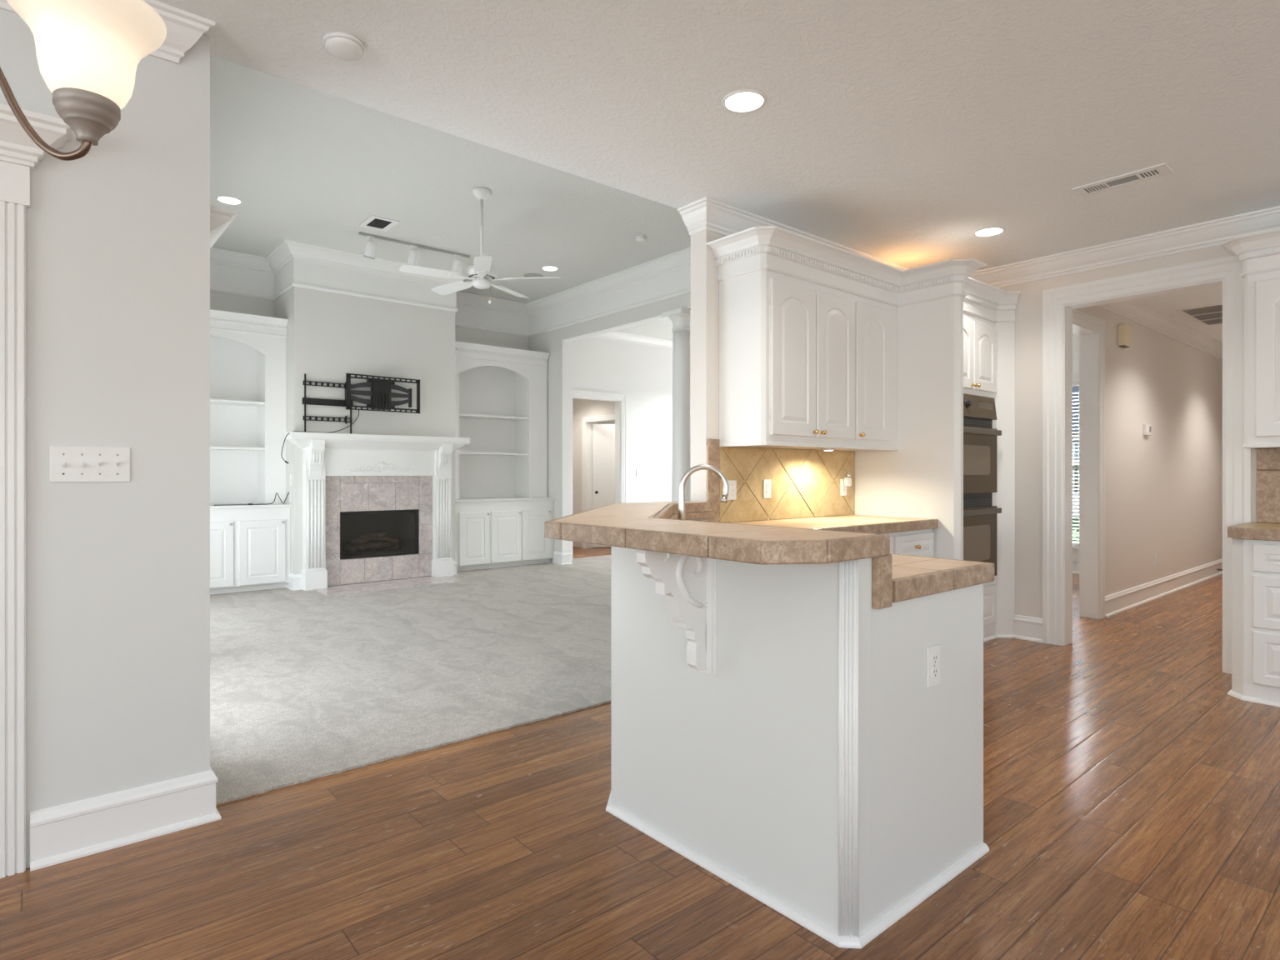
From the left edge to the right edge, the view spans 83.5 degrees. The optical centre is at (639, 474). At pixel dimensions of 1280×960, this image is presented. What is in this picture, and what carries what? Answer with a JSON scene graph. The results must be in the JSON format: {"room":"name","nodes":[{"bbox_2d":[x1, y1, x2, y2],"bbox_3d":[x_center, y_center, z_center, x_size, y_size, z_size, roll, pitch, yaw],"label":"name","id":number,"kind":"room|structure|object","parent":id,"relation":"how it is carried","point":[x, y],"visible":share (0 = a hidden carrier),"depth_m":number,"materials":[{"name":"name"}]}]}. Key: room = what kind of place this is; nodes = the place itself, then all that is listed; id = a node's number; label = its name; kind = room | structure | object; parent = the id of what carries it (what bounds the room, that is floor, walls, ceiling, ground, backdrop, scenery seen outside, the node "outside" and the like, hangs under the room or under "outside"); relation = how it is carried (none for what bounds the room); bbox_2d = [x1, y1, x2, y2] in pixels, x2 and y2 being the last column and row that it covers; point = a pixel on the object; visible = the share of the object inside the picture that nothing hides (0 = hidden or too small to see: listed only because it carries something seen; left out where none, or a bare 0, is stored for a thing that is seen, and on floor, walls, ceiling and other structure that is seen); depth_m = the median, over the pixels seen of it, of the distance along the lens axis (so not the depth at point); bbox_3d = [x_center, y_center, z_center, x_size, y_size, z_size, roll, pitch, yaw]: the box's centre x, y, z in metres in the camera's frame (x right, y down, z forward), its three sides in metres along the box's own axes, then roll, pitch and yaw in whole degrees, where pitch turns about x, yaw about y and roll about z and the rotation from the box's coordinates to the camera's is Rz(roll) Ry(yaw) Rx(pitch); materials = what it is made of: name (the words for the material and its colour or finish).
{"room":"kitchen","nodes":[
{"label":"kitchen","id":0,"kind":"room"},
{"bbox_2d":[0,9,209,868],"bbox_3d":[-3.555,-0.165,0.899,5.220,2.770,0.130,0,0,-40],"label":"wall","id":1,"kind":"structure","parent":0,"point":[117,234],"depth_m":2.38,"materials":[{"name":"paint"}]},
{"bbox_2d":[0,103,72,878],"bbox_3d":[-2.305,0.070,1.879,1.275,2.300,0.256,0,0,-40],"label":"door frame","id":2,"kind":"structure","parent":1,"relation":"in","point":[19,154],"depth_m":2.18,"materials":[{"name":"white paint"}]},
{"bbox_2d":[49,445,129,482],"bbox_3d":[-1.772,-0.032,2.312,0.204,0.114,0.019,0,0,-40],"label":"light switch","id":3,"kind":"object","parent":1,"relation":"attached to","point":[67,463],"visible":1,"depth_m":2.30,"materials":[{"name":"white plastic"}]},
{"bbox_2d":[0,0,215,63],"bbox_3d":[-3.425,-1.482,0.854,5.080,0.135,0.106,0,0,-40],"label":"trim","id":4,"kind":"structure","parent":1,"relation":"attached to","point":[184,28],"depth_m":2.43,"materials":[{"name":"white paint"}]},
{"bbox_2d":[30,766,221,871],"bbox_3d":[-1.728,1.134,2.428,0.515,0.172,0.160,0,0,-40],"label":"baseboard","id":5,"kind":"structure","parent":1,"relation":"attached to","point":[77,829],"depth_m":2.36,"materials":[{"name":"white paint"}]},
{"bbox_2d":[210,286,529,586],"bbox_3d":[-3.264,-0.590,8.410,5.220,3.620,0.950,0,0,-40],"label":"wall","id":6,"kind":"structure","parent":0,"point":[330,336],"depth_m":7.95,"materials":[{"name":"paint"}]},
{"bbox_2d":[289,490,291,502],"bbox_3d":[-3.713,0.240,7.603,0.009,0.117,0.072,0,0,-40],"label":"power outlet","id":7,"kind":"object","parent":6,"relation":"attached to","point":[290,492],"visible":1,"depth_m":7.58,"materials":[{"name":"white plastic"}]},
{"bbox_2d":[290,474,292,485],"bbox_3d":[-3.693,0.060,7.580,0.008,0.118,0.075,0,0,-40],"label":"cable plate","id":8,"kind":"object","parent":6,"relation":"attached to","point":[291,475],"visible":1,"depth_m":7.56,"materials":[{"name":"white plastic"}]},
{"bbox_2d":[285,572,301,589],"bbox_3d":[-3.665,1.134,7.591,0.110,0.172,0.280,0,0,-40],"label":"baseboard","id":9,"kind":"structure","parent":6,"relation":"attached to","point":[295,580],"depth_m":7.50,"materials":[{"name":"white paint"}]},
{"bbox_2d":[302,373,419,434],"bbox_3d":[-3.034,-0.757,7.870,1.222,0.650,0.170,0,0,-40],"label":"tv wall mount","id":10,"kind":"object","parent":6,"relation":"attached to","point":[380,392],"visible":1,"depth_m":7.87,"materials":[{"name":"black metal"}]},
{"bbox_2d":[284,431,470,590],"bbox_3d":[-2.850,0.395,7.972,1.979,1.650,0.251,0,0,-40],"label":"fireplace mantel","id":11,"kind":"object","parent":6,"relation":"attached to","point":[324,454],"visible":0.98,"depth_m":7.84,"materials":[{"name":"white paint"}]},
{"bbox_2d":[280,408,359,463],"bbox_3d":[-3.342,-0.409,7.518,0.780,0.604,0.083,0,0,-40],"label":"cable","id":12,"kind":"object","parent":11,"relation":"on","point":[358,408],"visible":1,"depth_m":7.43,"materials":[{"name":"black plastic"}]},
{"bbox_2d":[284,431,470,444],"bbox_3d":[-2.850,-0.394,7.972,1.979,0.072,0.251,0,0,-40],"label":"mantel shelf","id":13,"kind":"object","parent":11,"relation":"attached to","point":[293,437],"depth_m":7.75,"materials":[{"name":"white paint"}]},
{"bbox_2d":[325,475,432,585],"bbox_3d":[-2.923,0.608,8.060,1.233,1.182,0.023,0,0,-40],"label":"fireplace surround","id":14,"kind":"object","parent":6,"relation":"attached to","point":[343,493],"visible":0.88,"depth_m":8.02,"materials":[{"name":"tile"}]},
{"bbox_2d":[339,509,419,559],"bbox_3d":[-3.083,0.670,8.258,0.890,0.516,0.513,0,0,-40],"label":"firebox insert","id":15,"kind":"object","parent":6,"relation":"in","point":[402,525],"visible":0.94,"depth_m":8.43,"materials":[{"name":"black metal"}]},
{"bbox_2d":[341,531,400,554],"bbox_3d":[-3.099,0.787,8.277,0.620,0.246,0.245,0,0,-40],"label":"log","id":16,"kind":"object","parent":15,"relation":"in","point":[362,543],"visible":1,"depth_m":8.26,"materials":[{"name":"wood"}]},
{"bbox_2d":[210,259,690,336],"bbox_3d":[-1.615,-2.170,6.465,4.940,0.380,5.750,0,0,-40],"label":"crown molding","id":17,"kind":"structure","parent":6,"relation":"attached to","point":[296,270],"depth_m":8.16,"materials":[{"name":"white paint"}]},
{"bbox_2d":[210,239,690,317],"bbox_3d":[-1.615,-2.322,6.465,4.940,0.155,5.750,0,0,-40],"label":"trim","id":18,"kind":"structure","parent":6,"relation":"attached to","point":[287,251],"depth_m":8.04,"materials":[{"name":"white paint"}]},
{"bbox_2d":[453,560,458,574],"bbox_3d":[-2.326,1.134,8.726,0.120,0.172,0.280,0,0,-40],"label":"baseboard","id":19,"kind":"structure","parent":6,"relation":"attached to","point":[455,563],"depth_m":8.64,"materials":[{"name":"white paint"}]},
{"bbox_2d":[210,562,611,804],"bbox_3d":[-1.574,1.214,6.479,5.020,0.010,5.881,0,0,-40],"label":"floor","id":20,"kind":"structure","parent":0,"point":[305,686],"depth_m":4.49,"materials":[{"name":"grey carpet"}]},
{"bbox_2d":[210,503,290,594],"bbox_3d":[-4.511,0.770,7.316,1.593,0.900,0.700,0,0,-40],"label":"base cabinet","id":21,"kind":"object","parent":20,"relation":"on","point":[250,544],"visible":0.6,"depth_m":7.34,"materials":[{"name":"white paint"}]},
{"bbox_2d":[210,309,288,504],"bbox_3d":[-4.548,-0.668,7.360,1.593,1.973,0.570,0,0,-40],"label":"bookcase","id":22,"kind":"object","parent":21,"relation":"on","point":[248,352],"visible":0.44,"depth_m":7.68,"materials":[{"name":"white paint"}]},
{"bbox_2d":[214,491,289,505],"bbox_3d":[-4.017,0.254,7.432,0.690,0.134,0.041,0,0,-32],"label":"cable","id":23,"kind":"object","parent":21,"relation":"on","point":[288,492],"visible":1,"depth_m":7.45,"materials":[{"name":"black plastic"}]},
{"bbox_2d":[313,576,464,595],"bbox_3d":[-2.727,1.211,7.819,1.482,0.018,0.595,0,0,-40],"label":"hearth","id":24,"kind":"object","parent":20,"relation":"on","point":[425,581],"visible":0.98,"depth_m":7.74,"materials":[{"name":"stone"}]},
{"bbox_2d":[455,496,554,571],"bbox_3d":[-1.943,0.770,9.495,1.514,0.900,0.700,0,0,-40],"label":"base cabinet","id":25,"kind":"object","parent":20,"relation":"on","point":[491,532],"visible":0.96,"depth_m":9.24,"materials":[{"name":"white paint"}]},
{"bbox_2d":[455,340,549,499],"bbox_3d":[-1.984,-0.668,9.534,1.503,1.973,0.570,0,0,-40],"label":"bookcase","id":26,"kind":"object","parent":25,"relation":"on","point":[501,392],"visible":0.81,"depth_m":9.72,"materials":[{"name":"white paint"}]},
{"bbox_2d":[661,307,690,501],"bbox_3d":[0.462,-0.292,7.944,0.310,3.002,0.310,0,0,-40],"label":"column","id":27,"kind":"structure","parent":20,"relation":"on","point":[680,317],"depth_m":7.85,"materials":[{"name":"white paint"}]},
{"bbox_2d":[210,55,690,303],"bbox_3d":[-1.631,-2.450,6.484,5.220,0.100,6.000,0,0,-40],"label":"ceiling","id":28,"kind":"structure","parent":0,"point":[304,164],"depth_m":6.21,"materials":[{"name":"white paint"}]},
{"bbox_2d":[215,195,241,204],"bbox_3d":[-3.596,-2.397,6.273,0.197,0.007,0.197,0,0,-40],"label":"recessed light","id":29,"kind":"object","parent":28,"relation":"in","point":[226,199],"visible":1,"depth_m":6.27,"materials":[{"name":"white plastic"}]},
{"bbox_2d":[359,215,399,231],"bbox_3d":[-2.494,-2.396,6.853,0.264,0.008,0.360,0,0,-40],"label":"ceiling vent","id":30,"kind":"object","parent":28,"relation":"in","point":[377,222],"visible":1,"depth_m":6.84,"materials":[{"name":"white plastic"}]},
{"bbox_2d":[358,231,469,274],"bbox_3d":[-2.337,-2.273,7.494,1.190,0.254,0.143,0,0,-40],"label":"track light","id":31,"kind":"object","parent":28,"relation":"attached to","point":[370,251],"visible":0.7,"depth_m":7.42,"materials":[{"name":"white plastic"}]},
{"bbox_2d":[399,186,560,303],"bbox_3d":[-1.377,-1.920,6.066,1.287,0.960,1.287,0,0,-40],"label":"ceiling fan","id":32,"kind":"object","parent":28,"relation":"hanging from","point":[481,272],"visible":1,"depth_m":6.00,"materials":[{"name":"white plastic"}]},
{"bbox_2d":[523,273,543,277],"bbox_3d":[-1.287,-2.396,8.677,0.239,0.008,0.239,0,0,-40],"label":"ceiling speaker","id":33,"kind":"object","parent":28,"relation":"attached to","point":[527,275],"visible":0.65,"depth_m":8.63},
{"bbox_2d":[541,265,558,270],"bbox_3d":[-1.048,-2.397,8.355,0.197,0.007,0.197,0,0,-40],"label":"recessed light","id":34,"kind":"object","parent":28,"relation":"in","point":[545,267],"visible":1,"depth_m":8.36,"materials":[{"name":"white plastic"}]},
{"bbox_2d":[635,235,645,241],"bbox_3d":[0.008,-2.381,7.258,0.110,0.038,0.110,0,0,-40],"label":"smoke detector","id":35,"kind":"object","parent":28,"relation":"attached to","point":[639,238],"visible":1,"depth_m":7.22,"materials":[{"name":"white plastic"}]},
{"bbox_2d":[572,398,614,547],"bbox_3d":[-0.805,-0.080,11.787,0.120,2.600,1.780,0,0,-40],"label":"wall","id":36,"kind":"structure","parent":0,"point":[581,407],"depth_m":11.93,"materials":[{"name":"paint"}]},
{"bbox_2d":[581,414,614,548],"bbox_3d":[-0.581,0.140,11.504,0.149,2.160,1.000,0,0,-40],"label":"doorway","id":37,"kind":"structure","parent":36,"relation":"in","point":[587,427],"depth_m":11.80,"materials":[{"name":"white paint"}]},
{"bbox_2d":[592,424,614,547],"bbox_3d":[-0.408,0.190,11.904,0.760,2.040,0.067,0,0,-12],"label":"door","id":38,"kind":"structure","parent":37,"relation":"attached to","point":[603,435],"depth_m":11.86,"materials":[{"name":"white paint"}]},
{"bbox_2d":[595,420,614,424],"bbox_3d":[-0.209,-0.080,12.213,0.120,2.600,1.660,0,0,-40],"label":"trim","id":39,"kind":"structure","parent":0,"point":[609,422],"depth_m":12.55,"materials":[{"name":"white paint"}]},
{"bbox_2d":[529,292,690,562],"bbox_3d":[0.290,-0.590,8.146,0.140,3.620,5.950,0,0,-40],"label":"wall","id":40,"kind":"structure","parent":0,"point":[551,342],"depth_m":9.69,"materials":[{"name":"paint"}]},
{"bbox_2d":[552,550,572,564],"bbox_3d":[-1.050,1.134,9.704,0.170,0.172,0.220,0,0,-40],"label":"baseboard","id":41,"kind":"structure","parent":40,"relation":"attached to","point":[559,557],"depth_m":9.65,"materials":[{"name":"white paint"}]},
{"bbox_2d":[562,307,690,552],"bbox_3d":[0.112,-0.375,8.356,0.148,2.850,3.399,0,0,-40],"label":"trim great opening","id":42,"kind":"structure","parent":40,"relation":"attached to","point":[567,343],"depth_m":9.64,"materials":[{"name":"white paint"}]},
{"bbox_2d":[571,336,672,502],"bbox_3d":[0.374,-0.460,11.541,4.380,3.360,0.120,0,0,-40],"label":"wall","id":43,"kind":"structure","parent":0,"point":[642,372],"depth_m":11.15,"materials":[{"name":"white paint"}]},
{"bbox_2d":[571,389,626,558],"bbox_3d":[-0.666,-0.003,10.642,1.100,2.445,0.149,0,0,-40],"label":"doorway","id":44,"kind":"structure","parent":43,"relation":"in","point":[620,406],"depth_m":10.90,"materials":[{"name":"white paint"}]},
{"bbox_2d":[592,330,672,349],"bbox_3d":[0.390,-2.079,11.414,4.240,0.122,0.095,0,0,-40],"label":"trim","id":45,"kind":"structure","parent":43,"relation":"attached to","point":[615,335],"depth_m":11.04,"materials":[{"name":"white paint"}]},
{"bbox_2d":[0,546,1279,959],"bbox_3d":[1.102,1.292,4.777,17.340,0.156,14.940,0,0,-40],"label":"floor","id":46,"kind":"structure","parent":0,"point":[1132,801],"depth_m":2.27,"materials":[{"name":"brown wood"}]},
{"bbox_2d":[605,511,989,948],"bbox_3d":[0.269,0.718,2.956,1.162,1.004,2.290,0,0,-22],"label":"base cabinet","id":47,"kind":"object","parent":46,"relation":"on","point":[819,775],"depth_m":2.09,"materials":[{"name":"paint"}]},
{"bbox_2d":[544,500,889,564],"bbox_3d":[0.079,0.188,2.972,0.923,0.056,2.568,0,0,-6],"label":"countertop","id":48,"kind":"structure","parent":47,"relation":"on","point":[641,526],"depth_m":1.95,"materials":[{"name":"tile"}]},
{"bbox_2d":[926,644,939,687],"bbox_3d":[0.868,0.565,2.115,0.072,0.117,0.009,0,0,-40],"label":"power outlet","id":49,"kind":"object","parent":47,"relation":"attached to","point":[932,652],"visible":1,"depth_m":2.11,"materials":[{"name":"white plastic"}]},
{"bbox_2d":[931,667,938,677],"bbox_3d":[0.869,0.585,2.114,0.034,0.028,0.004,0,0,-40],"label":"receptacle","id":50,"kind":"object","parent":49,"relation":"attached to","point":[934,670],"depth_m":2.11,"materials":[{"name":"white plastic"}]},
{"bbox_2d":[931,654,938,664],"bbox_3d":[0.869,0.545,2.114,0.034,0.028,0.004,0,0,-40],"label":"receptacle","id":51,"kind":"object","parent":49,"relation":"attached to","point":[934,657],"depth_m":2.11,"materials":[{"name":"white plastic"}]},
{"bbox_2d":[880,528,934,557],"bbox_3d":[1.168,0.786,4.395,1.488,0.868,0.637,0,0,-40],"label":"base cabinet","id":52,"kind":"object","parent":46,"relation":"on","point":[916,542],"visible":0.18,"depth_m":4.49,"materials":[{"name":"paint"}]},
{"bbox_2d":[669,511,994,609],"bbox_3d":[0.821,0.287,3.590,1.434,0.142,3.333,0,0,19],"label":"countertop","id":53,"kind":"structure","parent":52,"relation":"on","point":[895,577],"depth_m":2.28,"materials":[{"name":"tile"}]},
{"bbox_2d":[678,464,729,519],"bbox_3d":[0.280,0.122,3.242,0.236,0.336,0.083,0,0,17],"label":"kitchen faucet","id":54,"kind":"object","parent":53,"relation":"on","point":[682,512],"visible":0.86,"depth_m":3.24,"materials":[{"name":"silver metal"}]},
{"bbox_2d":[854,258,1020,642],"bbox_3d":[2.195,-0.060,5.122,1.222,2.560,0.862,0,0,-40],"label":"tall cabinet","id":55,"kind":"object","parent":46,"relation":"on","point":[956,330],"visible":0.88,"depth_m":4.83,"materials":[{"name":"paint"}]},
{"bbox_2d":[963,393,1001,575],"bbox_3d":[2.216,0.113,5.287,0.676,1.356,0.602,0,0,-40],"label":"double oven","id":56,"kind":"object","parent":55,"relation":"in","point":[980,439],"visible":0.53,"depth_m":5.12,"materials":[{"name":"black metal"}]},
{"bbox_2d":[1227,537,1279,707],"bbox_3d":[4.370,0.786,3.000,0.650,0.868,2.924,0,0,-40],"label":"base cabinet","id":57,"kind":"object","parent":46,"relation":"on","point":[1255,563],"visible":0.99,"depth_m":3.82,"materials":[{"name":"paint"}]},
{"bbox_2d":[1227,522,1279,540],"bbox_3d":[4.374,0.320,3.006,0.631,0.060,2.923,0,0,-40],"label":"countertop","id":58,"kind":"structure","parent":57,"relation":"on","point":[1252,531],"depth_m":3.85,"materials":[{"name":"tile"}]},
{"bbox_2d":[616,318,690,341],"bbox_3d":[2.395,-2.190,9.158,4.380,0.100,6.370,0,0,-40],"label":"ceiling","id":59,"kind":"structure","parent":0,"point":[662,328],"depth_m":10.61,"materials":[{"name":"white paint"}]},
{"bbox_2d":[155,0,1279,342],"bbox_3d":[3.479,-1.610,1.974,17.340,0.120,7.590,0,0,-40],"label":"ceiling","id":60,"kind":"structure","parent":0,"point":[896,132],"depth_m":2.96,"materials":[{"name":"white paint"}]},
{"bbox_2d":[0,0,166,160],"bbox_3d":[-0.858,-0.925,0.719,0.588,1.250,0.569,0,0,-40],"label":"chandelier","id":61,"kind":"object","parent":60,"relation":"hanging from","point":[89,52],"visible":1,"depth_m":0.68,"materials":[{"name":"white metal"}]},
{"bbox_2d":[322,31,364,60],"bbox_3d":[-1.064,-1.531,2.579,0.140,0.038,0.140,0,0,-40],"label":"smoke detector","id":62,"kind":"object","parent":60,"relation":"attached to","point":[341,45],"visible":1,"depth_m":2.55,"materials":[{"name":"white plastic"}]},
{"bbox_2d":[722,89,766,112],"bbox_3d":[0.433,-1.546,2.976,0.181,0.007,0.181,0,0,-40],"label":"recessed light","id":63,"kind":"object","parent":60,"relation":"in","point":[744,100],"visible":1,"depth_m":2.97,"materials":[{"name":"white plastic"}]},
{"bbox_2d":[973,226,1004,236],"bbox_3d":[2.228,-1.546,4.577,0.181,0.007,0.181,0,0,-40],"label":"recessed light","id":64,"kind":"object","parent":60,"relation":"in","point":[991,231],"visible":1,"depth_m":4.57,"materials":[{"name":"white plastic"}]},
{"bbox_2d":[1071,163,1174,197],"bbox_3d":[2.542,-1.546,3.782,0.174,0.007,0.420,0,0,-40],"label":"ceiling vent","id":65,"kind":"object","parent":60,"relation":"in","point":[1160,170],"visible":1,"depth_m":3.77,"materials":[{"name":"white plastic"}]},
{"bbox_2d":[1176,303,1222,325],"bbox_3d":[5.581,-1.545,6.962,1.080,0.010,0.360,0,0,-40],"label":"ceiling vent","id":66,"kind":"object","parent":60,"relation":"in","point":[1207,315],"visible":0.65,"depth_m":6.89,"materials":[{"name":"white plastic"}]},
{"bbox_2d":[690,230,854,523],"bbox_3d":[1.341,-0.165,5.051,2.620,2.770,0.130,0,0,-40],"label":"wall","id":67,"kind":"structure","parent":0,"point":[704,272],"depth_m":4.20,"materials":[{"name":"paint"}]},
{"bbox_2d":[706,439,854,523],"bbox_3d":[0.962,0.043,4.634,1.494,0.495,0.013,0,0,-40],"label":"tile backsplash","id":68,"kind":"structure","parent":67,"relation":"attached to","point":[805,483],"depth_m":4.57,"materials":[{"name":"tile"}]},
{"bbox_2d":[722,480,736,499],"bbox_3d":[0.536,0.095,4.253,0.117,0.117,0.019,0,0,-40],"label":"power outlet","id":69,"kind":"object","parent":68,"relation":"attached to","point":[732,483],"visible":0.51,"depth_m":4.27,"materials":[{"name":"white plastic"}]},
{"bbox_2d":[763,479,770,498],"bbox_3d":[0.796,0.092,4.480,0.072,0.117,0.009,0,0,-40],"label":"power outlet","id":70,"kind":"object","parent":68,"relation":"attached to","point":[767,482],"visible":1,"depth_m":4.48,"materials":[{"name":"white plastic"}]},
{"bbox_2d":[840,479,846,495],"bbox_3d":[1.425,0.092,5.014,0.072,0.117,0.009,0,0,-40],"label":"power outlet","id":71,"kind":"object","parent":68,"relation":"attached to","point":[842,488],"visible":1,"depth_m":5.00,"materials":[{"name":"white plastic"}]},
{"bbox_2d":[844,477,851,486],"bbox_3d":[1.456,0.034,5.010,0.053,0.102,0.042,0,0,-40],"label":"air freshener","id":72,"kind":"object","parent":71,"relation":"attached to","point":[847,481],"visible":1,"depth_m":5.00,"materials":[{"name":"white plastic"}]},
{"bbox_2d":[706,225,903,450],"bbox_3d":[1.101,-0.750,4.472,1.502,1.179,0.446,0,0,-40],"label":"upper cabinet","id":73,"kind":"object","parent":67,"relation":"attached to","point":[808,327],"visible":1,"depth_m":4.20,"materials":[{"name":"paint"}]},
{"bbox_2d":[822,448,834,450],"bbox_3d":[1.198,-0.156,4.556,0.072,0.016,0.072,0,0,-40],"label":"puck light","id":74,"kind":"object","parent":73,"relation":"attached to","point":[823,449],"visible":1,"depth_m":4.53,"materials":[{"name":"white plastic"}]},
{"bbox_2d":[1072,333,1079,559],"bbox_3d":[4.012,-0.460,10.529,0.140,3.360,6.370,0,0,-40],"label":"wall","id":75,"kind":"structure","parent":0,"point":[1075,337],"depth_m":8.83,"materials":[{"name":"white paint"}]},
{"bbox_2d":[1072,385,1079,546],"bbox_3d":[4.969,-0.125,9.393,0.050,2.030,1.500,0,0,-40],"label":"window","id":76,"kind":"structure","parent":75,"relation":"in","point":[1073,462],"depth_m":8.84,"materials":[{"name":"white paint"}]},
{"bbox_2d":[1072,381,1079,543],"bbox_3d":[4.931,-0.139,9.361,0.046,1.998,1.488,0,0,-40],"label":"window blind","id":77,"kind":"object","parent":76,"relation":"attached to","point":[1074,383],"visible":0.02,"depth_m":8.83,"materials":[{"name":"white plastic"}]},
{"bbox_2d":[1072,373,1079,554],"bbox_3d":[4.910,-0.122,9.343,0.105,2.225,1.760,0,0,-40],"label":"window trim","id":78,"kind":"structure","parent":75,"relation":"in","point":[1075,377],"depth_m":8.80,"materials":[{"name":"white paint"}]},
{"bbox_2d":[1072,559,1079,574],"bbox_3d":[4.924,1.134,9.322,0.030,0.172,3.350,0,0,-40],"label":"baseboard","id":79,"kind":"structure","parent":75,"relation":"attached to","point":[1075,562],"depth_m":8.81,"materials":[{"name":"white paint"}]},
{"bbox_2d":[998,245,1279,618],"bbox_3d":[4.806,-0.165,3.099,0.140,2.770,7.590,0,0,-40],"label":"wall","id":80,"kind":"structure","parent":0,"point":[1028,312],"depth_m":5.25,"materials":[{"name":"paint"}]},
{"bbox_2d":[677,196,1279,287],"bbox_3d":[3.668,-1.482,2.226,2.726,0.135,7.450,0,0,-40],"label":"trim","id":81,"kind":"structure","parent":80,"relation":"attached to","point":[706,213],"depth_m":4.57,"materials":[{"name":"white paint"}]},
{"bbox_2d":[1013,614,1042,642],"bbox_3d":[2.856,1.134,5.267,0.030,0.172,0.200,0,0,-40],"label":"baseboard","id":82,"kind":"structure","parent":80,"relation":"attached to","point":[1029,628],"depth_m":5.26,"materials":[{"name":"white paint"}]},
{"bbox_2d":[1042,255,1251,674],"bbox_3d":[3.351,-0.055,4.796,0.169,2.550,1.160,0,0,-40],"label":"door frame","id":83,"kind":"structure","parent":80,"relation":"attached to","point":[1058,303],"depth_m":4.94,"materials":[{"name":"white paint"}]},
{"bbox_2d":[1220,228,1279,449],"bbox_3d":[4.436,-0.746,3.106,0.412,1.189,2.999,0,0,-40],"label":"upper cabinet","id":84,"kind":"object","parent":80,"relation":"attached to","point":[1258,253],"visible":1,"depth_m":4.03,"materials":[{"name":"paint"}]},
{"bbox_2d":[1256,448,1279,523],"bbox_3d":[4.625,0.068,3.191,0.013,0.444,2.885,0,0,-40],"label":"tile backsplash","id":85,"kind":"structure","parent":80,"relation":"attached to","point":[1267,459],"depth_m":4.25,"materials":[{"name":"tile"}]},
{"bbox_2d":[1075,305,1222,595],"bbox_3d":[5.584,-0.460,7.594,6.860,3.360,0.140,0,0,-40],"label":"wall","id":86,"kind":"structure","parent":0,"point":[1163,489],"depth_m":7.18,"materials":[{"name":"paint"}]},
{"bbox_2d":[1072,309,1104,619],"bbox_3d":[3.424,-0.040,5.750,1.260,2.520,0.162,0,0,-40],"label":"door trim","id":87,"kind":"structure","parent":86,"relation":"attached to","point":[1090,329],"depth_m":6.08,"materials":[{"name":"white paint"}]},
{"bbox_2d":[1117,324,1130,348],"bbox_3d":[4.314,-1.227,6.385,0.170,0.186,0.060,0,0,-40],"label":"door chime","id":88,"kind":"object","parent":86,"relation":"attached to","point":[1123,331],"visible":1,"depth_m":6.34,"materials":[{"name":"beige plastic"}]},
{"bbox_2d":[1143,423,1151,435],"bbox_3d":[4.862,-0.425,6.868,0.150,0.110,0.032,0,0,-40],"label":"thermostat","id":89,"kind":"object","parent":86,"relation":"attached to","point":[1147,427],"visible":1,"depth_m":6.83,"materials":[{"name":"white plastic"}]},
{"bbox_2d":[1153,554,1156,566],"bbox_3d":[5.083,0.850,7.071,0.072,0.117,0.009,0,0,-40],"label":"power outlet","id":90,"kind":"object","parent":86,"relation":"attached to","point":[1154,555],"visible":1,"depth_m":7.06,"materials":[{"name":"white plastic"}]},
{"bbox_2d":[1098,299,1222,359],"bbox_3d":[5.610,-1.482,7.455,6.720,0.135,0.106,0,0,-40],"label":"trim","id":91,"kind":"structure","parent":86,"relation":"attached to","point":[1135,311],"depth_m":7.12,"materials":[{"name":"white paint"}]},
{"bbox_2d":[1105,558,1222,617],"bbox_3d":[6.054,1.134,7.881,5.490,0.172,0.030,0,0,-40],"label":"baseboard","id":92,"kind":"structure","parent":86,"relation":"attached to","point":[1117,602],"depth_m":7.09,"materials":[{"name":"white paint"}]},
{"bbox_3d":[-3.584,-0.590,4.860,0.140,3.620,5.950,0,0,-40],"label":"wall","id":93,"kind":"structure","parent":0,"visible":0},
{"bbox_2d":[210,205,236,248],"bbox_3d":[-2.419,0.080,3.708,0.150,2.280,2.285,0,0,-40],"label":"window","id":94,"kind":"structure","parent":93,"relation":"in","point":[221,218],"depth_m":2.88,"materials":[{"name":"white paint"}]},
{"label":"outside","id":95,"kind":"structure","parent":0,"visible":0},
{"bbox_2d":[1072,505,1078,537],"bbox_3d":[28.412,1.645,43.763,80.050,0.150,110.000,0,0,-40],"label":"lawn","id":96,"kind":"structure","parent":95,"point":[1073,519],"depth_m":22.69,"materials":[{"name":"green plant"}]},
{"bbox_2d":[1072,529,1078,541],"bbox_3d":[6.005,1.188,10.265,0.944,0.861,0.923,0,0,-40],"label":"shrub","id":97,"kind":"object","parent":96,"relation":"on","point":[1075,530],"visible":0.02,"depth_m":10.26,"materials":[{"name":"green plant"}]},
{"bbox_2d":[1072,385,1078,504],"bbox_3d":[24.618,-1.905,40.546,11.200,6.950,27.200,0,0,-40],"label":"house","id":98,"kind":"structure","parent":96,"relation":"on","point":[1075,388],"depth_m":36.31,"materials":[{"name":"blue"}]},
{"bbox_2d":[1072,465,1078,517],"bbox_3d":[16.804,0.606,26.605,2.750,2.168,2.776,0,0,-40],"label":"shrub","id":99,"kind":"object","parent":96,"relation":"on","point":[1074,472],"visible":0.08,"depth_m":26.44,"materials":[{"name":"green plant"}]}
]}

